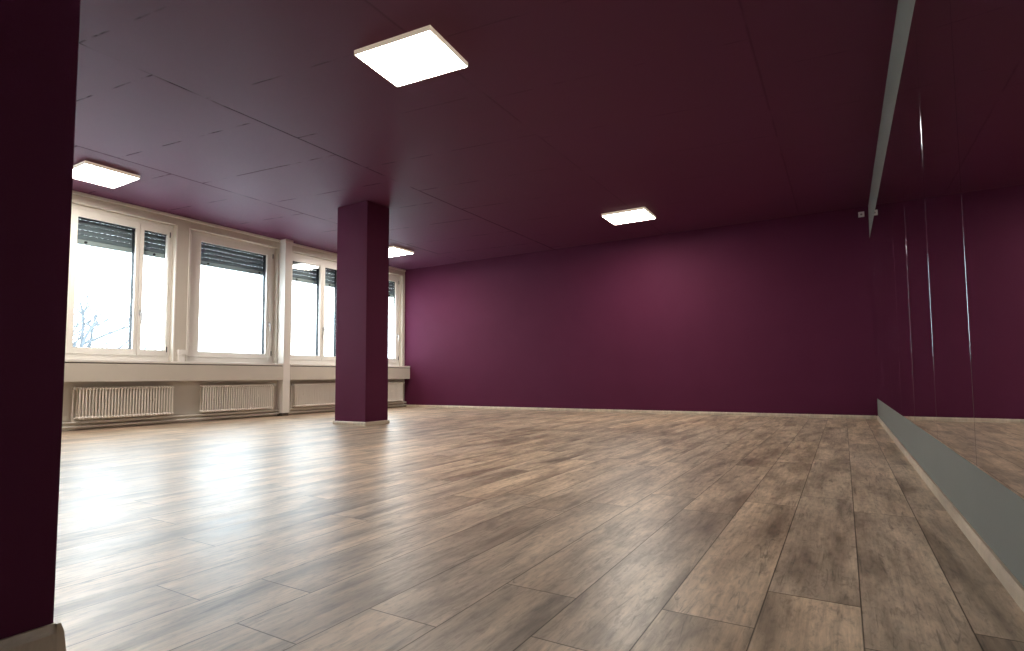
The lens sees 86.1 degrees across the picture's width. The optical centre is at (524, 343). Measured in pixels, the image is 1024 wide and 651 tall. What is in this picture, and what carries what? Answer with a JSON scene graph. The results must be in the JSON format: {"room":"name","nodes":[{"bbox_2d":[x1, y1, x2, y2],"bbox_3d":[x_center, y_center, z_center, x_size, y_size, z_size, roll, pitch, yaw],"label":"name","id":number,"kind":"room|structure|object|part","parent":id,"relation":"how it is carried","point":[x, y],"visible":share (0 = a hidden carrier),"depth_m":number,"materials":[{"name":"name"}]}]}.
{"room":"exercise studio","nodes":[
{"label":"exercise studio","id":0,"kind":"room"},
{"bbox_2d":[0,0,80,639],"bbox_3d":[-1.631,-0.750,0.592,0.542,2.700,1.711,-2,-4,30],"label":"wall","id":1,"kind":"structure","parent":0,"point":[39,39],"depth_m":1.10,"materials":[{"name":"purple paint"}]},
{"bbox_2d":[0,623,56,650],"bbox_3d":[-1.379,0.556,0.370,0.018,0.062,1.711,-2,-4,30],"label":"baseboard","id":2,"kind":"structure","parent":1,"relation":"attached to","point":[44,638],"depth_m":1.08,"materials":[{"name":"brown wood"}]},
{"bbox_2d":[53,619,65,650],"bbox_3d":[-1.182,0.609,1.254,0.554,0.062,0.018,-2,-4,30],"label":"baseboard","id":3,"kind":"structure","parent":1,"relation":"attached to","point":[61,646],"depth_m":1.11,"materials":[{"name":"brown wood"}]},
{"bbox_2d":[62,194,404,426],"bbox_3d":[-4.834,-0.363,6.851,0.270,2.950,9.349,-2,-4,30],"label":"wall","id":4,"kind":"structure","parent":0,"point":[186,396],"depth_m":7.20,"materials":[{"name":"beige paint"}]},
{"bbox_2d":[65,204,172,360],"bbox_3d":[-4.963,-0.734,6.640,0.226,1.883,1.330,-2,-4,30],"label":"window","id":5,"kind":"structure","parent":4,"relation":"in","point":[139,226],"depth_m":6.77,"materials":[{"name":"white paint"}]},
{"bbox_3d":[-5.012,-0.705,6.467,0.032,1.664,0.802,-2,-4,30],"label":"sash","id":6,"kind":"part","parent":5,"relation":"part of","materials":[{"name":"white paint"}]},
{"bbox_2d":[77,218,164,258],"bbox_3d":[-5.040,-1.386,6.723,0.034,0.479,1.278,-2,-4,30],"label":"roller shutter","id":7,"kind":"object","parent":5,"relation":"attached to","point":[105,231],"visible":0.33,"depth_m":6.73,"materials":[{"name":"black plastic"}]},
{"bbox_3d":[-4.758,-0.344,6.794,0.054,0.145,0.032,-2,-4,30],"label":"handle","id":8,"kind":"part","parent":5,"relation":"part of","materials":[{"name":"silver metal"}]},
{"bbox_3d":[-4.723,-0.676,6.965,0.032,1.664,0.340,-2,-4,30],"label":"sash","id":9,"kind":"part","parent":5,"relation":"part of","materials":[{"name":"glass"}]},
{"bbox_2d":[71,386,173,421],"bbox_3d":[-4.756,0.698,6.520,0.116,0.384,1.062,-2,-4,30],"label":"radiator","id":10,"kind":"object","parent":4,"relation":"attached to","point":[81,389],"visible":1,"depth_m":6.43,"materials":[{"name":"metal"}]},
{"bbox_2d":[62,409,278,424],"bbox_3d":[-4.828,0.900,6.421,0.074,0.029,4.338,-2,-4,30],"label":"pipe","id":11,"kind":"object","parent":4,"relation":"attached to","point":[240,412],"visible":0.78,"depth_m":6.85,"materials":[{"name":"beige metal"}]},
{"bbox_2d":[64,363,282,381],"bbox_3d":[-4.404,0.382,7.122,0.144,0.206,2.763,-2,-4,30],"label":"trim","id":12,"kind":"structure","parent":4,"relation":"attached to","point":[73,372],"depth_m":6.83,"materials":[{"name":"beige paint"}]},
{"bbox_2d":[65,359,283,365],"bbox_3d":[-4.438,0.253,7.149,0.231,0.032,2.763,-2,-4,30],"label":"trim","id":13,"kind":"structure","parent":4,"relation":"attached to","point":[66,360],"depth_m":6.85,"materials":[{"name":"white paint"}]},
{"bbox_2d":[177,350,185,360],"bbox_3d":[-4.465,0.159,7.128,0.050,0.153,0.100,-2,-4,30],"label":"box","id":14,"kind":"object","parent":13,"relation":"on","point":[181,354],"visible":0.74,"depth_m":7.11,"materials":[{"name":"white paint"}]},
{"bbox_2d":[172,225,191,360],"bbox_3d":[-4.491,-0.654,7.184,0.012,1.783,0.186,-2,-4,30],"label":"trim","id":15,"kind":"structure","parent":4,"relation":"attached to","point":[190,229],"depth_m":7.21,"materials":[{"name":"white paint"}]},
{"bbox_2d":[188,230,274,362],"bbox_3d":[-4.232,-0.662,7.898,0.226,1.883,1.403,-2,-4,30],"label":"window","id":16,"kind":"structure","parent":4,"relation":"in","point":[266,356],"depth_m":7.83,"materials":[{"name":"white paint"}]},
{"bbox_2d":[201,243,262,275],"bbox_3d":[-4.310,-1.314,7.981,0.034,0.479,1.351,-2,-4,30],"label":"roller shutter","id":17,"kind":"object","parent":16,"relation":"attached to","point":[217,257],"visible":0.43,"depth_m":8.01,"materials":[{"name":"black plastic"}]},
{"bbox_2d":[62,406,403,430],"bbox_3d":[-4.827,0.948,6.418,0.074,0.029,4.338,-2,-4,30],"label":"baseboard","id":18,"kind":"structure","parent":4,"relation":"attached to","point":[261,414],"depth_m":6.86,"materials":[{"name":"beige paint"}]},
{"bbox_2d":[199,384,275,412],"bbox_3d":[-4.038,0.769,7.755,0.116,0.384,1.090,-2,-4,30],"label":"radiator","id":19,"kind":"object","parent":4,"relation":"attached to","point":[257,396],"visible":1,"depth_m":7.70,"materials":[{"name":"metal"}]},
{"bbox_2d":[72,190,405,271],"bbox_3d":[-4.718,-1.673,6.858,0.022,0.035,9.349,-2,-4,30],"label":"trim","id":20,"kind":"structure","parent":4,"relation":"attached to","point":[73,191],"depth_m":7.31,"materials":[{"name":"white paint"}]},
{"bbox_2d":[277,413,288,415],"bbox_3d":[-3.682,1.075,8.332,0.132,0.045,0.108,-2,-4,30],"label":"trim","id":21,"kind":"structure","parent":4,"relation":"attached to","point":[279,414],"depth_m":8.29,"materials":[{"name":"brown wood"}]},
{"bbox_2d":[276,242,291,412],"bbox_3d":[-3.687,-0.273,8.412,0.144,2.655,0.120,-2,-4,30],"label":"trim","id":22,"kind":"structure","parent":4,"relation":"attached to","point":[285,262],"depth_m":8.37,"materials":[{"name":"white paint"}]},
{"bbox_2d":[279,239,292,243],"bbox_3d":[-3.692,-1.576,8.490,0.156,0.045,0.136,-2,-4,30],"label":"trim","id":23,"kind":"structure","parent":4,"relation":"attached to","point":[282,240],"depth_m":8.43,"materials":[{"name":"white paint"}]},
{"bbox_2d":[291,383,334,407],"bbox_3d":[-3.348,0.837,8.944,0.116,0.384,1.105,-2,-4,30],"label":"radiator","id":24,"kind":"object","parent":4,"relation":"attached to","point":[307,394],"visible":0.78,"depth_m":8.80,"materials":[{"name":"metal"}]},
{"bbox_2d":[290,252,336,363],"bbox_3d":[-3.531,-0.593,9.106,0.226,1.883,1.200,-2,-4,30],"label":"window","id":25,"kind":"structure","parent":4,"relation":"in","point":[321,264],"depth_m":9.19,"materials":[{"name":"white paint"}]},
{"bbox_3d":[-3.582,-0.564,8.929,0.032,1.664,0.663,-2,-4,30],"label":"sash","id":26,"kind":"part","parent":25,"relation":"part of","materials":[{"name":"white paint"}]},
{"bbox_2d":[292,262,333,287],"bbox_3d":[-3.608,-1.245,9.189,0.034,0.479,1.148,-2,-4,30],"label":"roller shutter","id":27,"kind":"object","parent":25,"relation":"attached to","point":[299,274],"visible":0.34,"depth_m":9.17,"materials":[{"name":"black plastic"}]},
{"bbox_3d":[-3.325,-0.539,9.371,0.032,1.664,0.349,-2,-4,30],"label":"sash","id":28,"kind":"part","parent":25,"relation":"part of","materials":[{"name":"white paint"}]},
{"bbox_2d":[289,404,405,413],"bbox_3d":[-3.007,1.127,9.553,0.074,0.029,2.661,-2,-4,30],"label":"pipe","id":29,"kind":"object","parent":4,"relation":"attached to","point":[397,404],"visible":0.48,"depth_m":8.91,"materials":[{"name":"beige metal"}]},
{"bbox_2d":[289,401,405,409],"bbox_3d":[-3.007,1.079,9.556,0.074,0.029,2.661,-2,-4,30],"label":"pipe","id":30,"kind":"object","parent":4,"relation":"attached to","point":[405,401],"visible":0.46,"depth_m":8.91,"materials":[{"name":"beige metal"}]},
{"bbox_2d":[290,366,409,379],"bbox_3d":[-2.978,0.522,9.579,0.144,0.206,2.686,-2,-4,30],"label":"trim","id":31,"kind":"structure","parent":4,"relation":"attached to","point":[296,373],"depth_m":8.89,"materials":[{"name":"beige paint"}]},
{"bbox_2d":[290,364,409,367],"bbox_3d":[-3.011,0.393,9.606,0.231,0.032,2.686,-2,-4,30],"label":"trim","id":32,"kind":"structure","parent":4,"relation":"attached to","point":[290,364],"depth_m":8.89,"materials":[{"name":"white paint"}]},
{"bbox_2d":[388,274,399,365],"bbox_3d":[-2.836,-0.525,10.303,0.226,1.883,1.370,-2,-4,30],"label":"window","id":33,"kind":"structure","parent":4,"relation":"in","point":[394,361],"depth_m":10.73,"materials":[{"name":"white paint"}]},
{"bbox_2d":[389,281,393,297],"bbox_3d":[-2.914,-1.176,10.385,0.034,0.479,1.318,-2,-4,30],"label":"roller shutter","id":34,"kind":"object","parent":33,"relation":"attached to","point":[391,284],"visible":0.02,"depth_m":10.85,"materials":[{"name":"black plastic"}]},
{"bbox_2d":[388,382,404,401],"bbox_3d":[-2.643,0.906,10.158,0.116,0.384,1.105,-2,-4,30],"label":"radiator","id":35,"kind":"object","parent":4,"relation":"attached to","point":[398,384],"visible":0.32,"depth_m":10.39,"materials":[{"name":"metal"}]},
{"bbox_2d":[333,201,389,425],"bbox_3d":[-2.022,-0.361,6.828,0.551,2.699,0.402,-2,-4,30],"label":"column","id":36,"kind":"structure","parent":0,"point":[362,298],"depth_m":6.67,"materials":[{"name":"purple paint"}]},
{"bbox_3d":[-2.012,0.965,6.746,0.551,0.042,0.402,-2,-4,30],"label":"skirting","id":37,"kind":"part","parent":36,"relation":"part of","materials":[{"name":"white wood"}]},
{"bbox_2d":[72,0,897,269],"bbox_3d":[-1.496,-1.932,5.002,8.354,0.201,9.549,-2,-4,30],"label":"ceiling","id":38,"kind":"structure","parent":0,"point":[259,117],"depth_m":4.48,"materials":[{"name":"purple paint"}]},
{"bbox_2d":[73,160,139,188],"bbox_3d":[-4.377,-1.743,5.652,0.565,0.050,0.480,-2,-4,30],"label":"ceiling light","id":39,"kind":"object","parent":38,"relation":"attached to","point":[87,171],"visible":0.8,"depth_m":5.62,"materials":[{"name":"white plastic"}]},
{"bbox_2d":[389,246,413,256],"bbox_3d":[-2.232,-1.543,9.165,0.565,0.050,0.480,-2,-4,30],"label":"ceiling light","id":40,"kind":"object","parent":38,"relation":"attached to","point":[393,250],"visible":0.69,"depth_m":9.12,"materials":[{"name":"white plastic"}]},
{"bbox_2d":[354,25,467,86],"bbox_3d":[-0.747,-1.896,3.635,0.593,0.050,0.442,-2,-4,25],"label":"ceiling light","id":41,"kind":"object","parent":38,"relation":"attached to","point":[422,53],"visible":1,"depth_m":3.59,"materials":[{"name":"white plastic"}]},
{"bbox_2d":[601,207,655,224],"bbox_3d":[1.374,-1.690,7.241,0.580,0.050,0.480,-2,-4,30],"label":"ceiling light","id":42,"kind":"object","parent":38,"relation":"attached to","point":[642,213],"visible":1,"depth_m":7.20,"materials":[{"name":"white plastic"}]},
{"bbox_2d":[54,407,1023,650],"bbox_3d":[-1.360,0.912,4.731,7.964,0.111,9.499,-2,-4,30],"label":"floor","id":43,"kind":"structure","parent":0,"point":[426,528],"depth_m":1.87,"materials":[{"name":"brown wood"}]},
{"bbox_2d":[404,206,877,415],"bbox_3d":[1.027,-0.278,8.970,8.284,2.950,0.200,-2,-4,30],"label":"wall","id":44,"kind":"structure","parent":0,"point":[773,315],"depth_m":8.23,"materials":[{"name":"purple paint"}]},
{"bbox_2d":[404,405,876,418],"bbox_3d":[1.009,1.067,8.780,7.800,0.042,0.014,-2,-4,30],"label":"baseboard","id":45,"kind":"structure","parent":44,"relation":"attached to","point":[436,406],"depth_m":8.13,"materials":[{"name":"brown wood"}]},
{"bbox_2d":[858,211,863,216],"bbox_3d":[4.304,-1.652,7.014,0.066,0.068,0.027,-2,-4,30],"label":"wall sensor","id":46,"kind":"object","parent":44,"relation":"attached to","point":[860,214],"visible":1,"depth_m":7.01,"materials":[{"name":"white plastic"}]},
{"bbox_2d":[868,0,1023,586],"bbox_3d":[2.079,-0.671,2.738,0.200,2.950,9.549,-2,-4,30],"label":"wall","id":47,"kind":"structure","parent":0,"point":[996,513],"depth_m":2.21,"materials":[{"name":"grey paint"}]},
{"bbox_2d":[869,228,880,400],"bbox_3d":[4.167,-0.336,6.530,0.006,1.990,0.866,-2,-4,30],"label":"mirror panel","id":48,"kind":"object","parent":47,"relation":"attached to","point":[871,234],"visible":0.94,"depth_m":6.50,"materials":[{"name":"silver mirror"}]},
{"bbox_2d":[872,208,885,403],"bbox_3d":[3.734,-0.378,5.784,0.006,1.990,0.859,-2,-4,30],"label":"mirror panel","id":49,"kind":"object","parent":47,"relation":"attached to","point":[874,224],"visible":0.8,"depth_m":5.75,"materials":[{"name":"purple mirror"}]},
{"bbox_2d":[876,182,892,408],"bbox_3d":[3.305,-0.420,5.046,0.006,1.990,0.848,-2,-4,30],"label":"mirror panel","id":50,"kind":"object","parent":47,"relation":"attached to","point":[879,205],"visible":0.78,"depth_m":5.01,"materials":[{"name":"purple mirror"}]},
{"bbox_2d":[881,145,901,414],"bbox_3d":[2.879,-0.463,4.312,0.006,1.990,0.850,-2,-4,30],"label":"mirror panel","id":51,"kind":"object","parent":47,"relation":"attached to","point":[885,178],"visible":0.91,"depth_m":4.27,"materials":[{"name":"purple mirror"}]},
{"bbox_2d":[888,94,914,423],"bbox_3d":[2.456,-0.504,3.584,0.006,1.990,0.834,-2,-4,30],"label":"mirror panel","id":52,"kind":"object","parent":47,"relation":"attached to","point":[894,142],"visible":0.78,"depth_m":3.53,"materials":[{"name":"silver mirror"}]},
{"bbox_2d":[898,8,937,439],"bbox_3d":[2.029,-0.546,2.848,0.006,1.990,0.869,-2,-4,30],"label":"mirror panel","id":53,"kind":"object","parent":47,"relation":"attached to","point":[908,90],"visible":0.85,"depth_m":2.77,"materials":[{"name":"silver mirror"}]},
{"bbox_2d":[914,0,976,466],"bbox_3d":[1.605,-0.588,2.118,0.006,1.990,0.819,-2,-4,30],"label":"mirror panel","id":54,"kind":"object","parent":47,"relation":"attached to","point":[937,97],"visible":0.86,"depth_m":2.04,"materials":[{"name":"silver mirror"}]},
{"bbox_2d":[877,416,1023,611],"bbox_3d":[2.047,0.689,2.794,0.014,0.042,9.349,-2,-4,30],"label":"baseboard","id":55,"kind":"structure","parent":47,"relation":"attached to","point":[1008,580],"depth_m":1.77,"materials":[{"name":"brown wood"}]},
{"bbox_2d":[950,0,1023,498],"bbox_3d":[1.186,-0.629,1.397,0.006,1.990,0.849,-2,-4,30],"label":"mirror panel","id":56,"kind":"object","parent":47,"relation":"attached to","point":[988,35],"visible":1,"depth_m":1.41,"materials":[{"name":"silver mirror"}]},
{"label":"outside","id":57,"kind":"structure","parent":0,"visible":0},
{"bbox_3d":[-45.215,8.040,48.953,112.190,0.200,200.000,-2,-4,30],"label":"ground","id":58,"kind":"structure","parent":57,"visible":0},
{"bbox_2d":[73,271,162,349],"bbox_3d":[-12.344,1.934,14.937,4.842,7.304,5.785,0,-4,-8],"label":"bare tree","id":59,"kind":"object","parent":58,"relation":"on","point":[97,323],"visible":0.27,"depth_m":13.83,"materials":[{"name":"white plant"}]}
]}

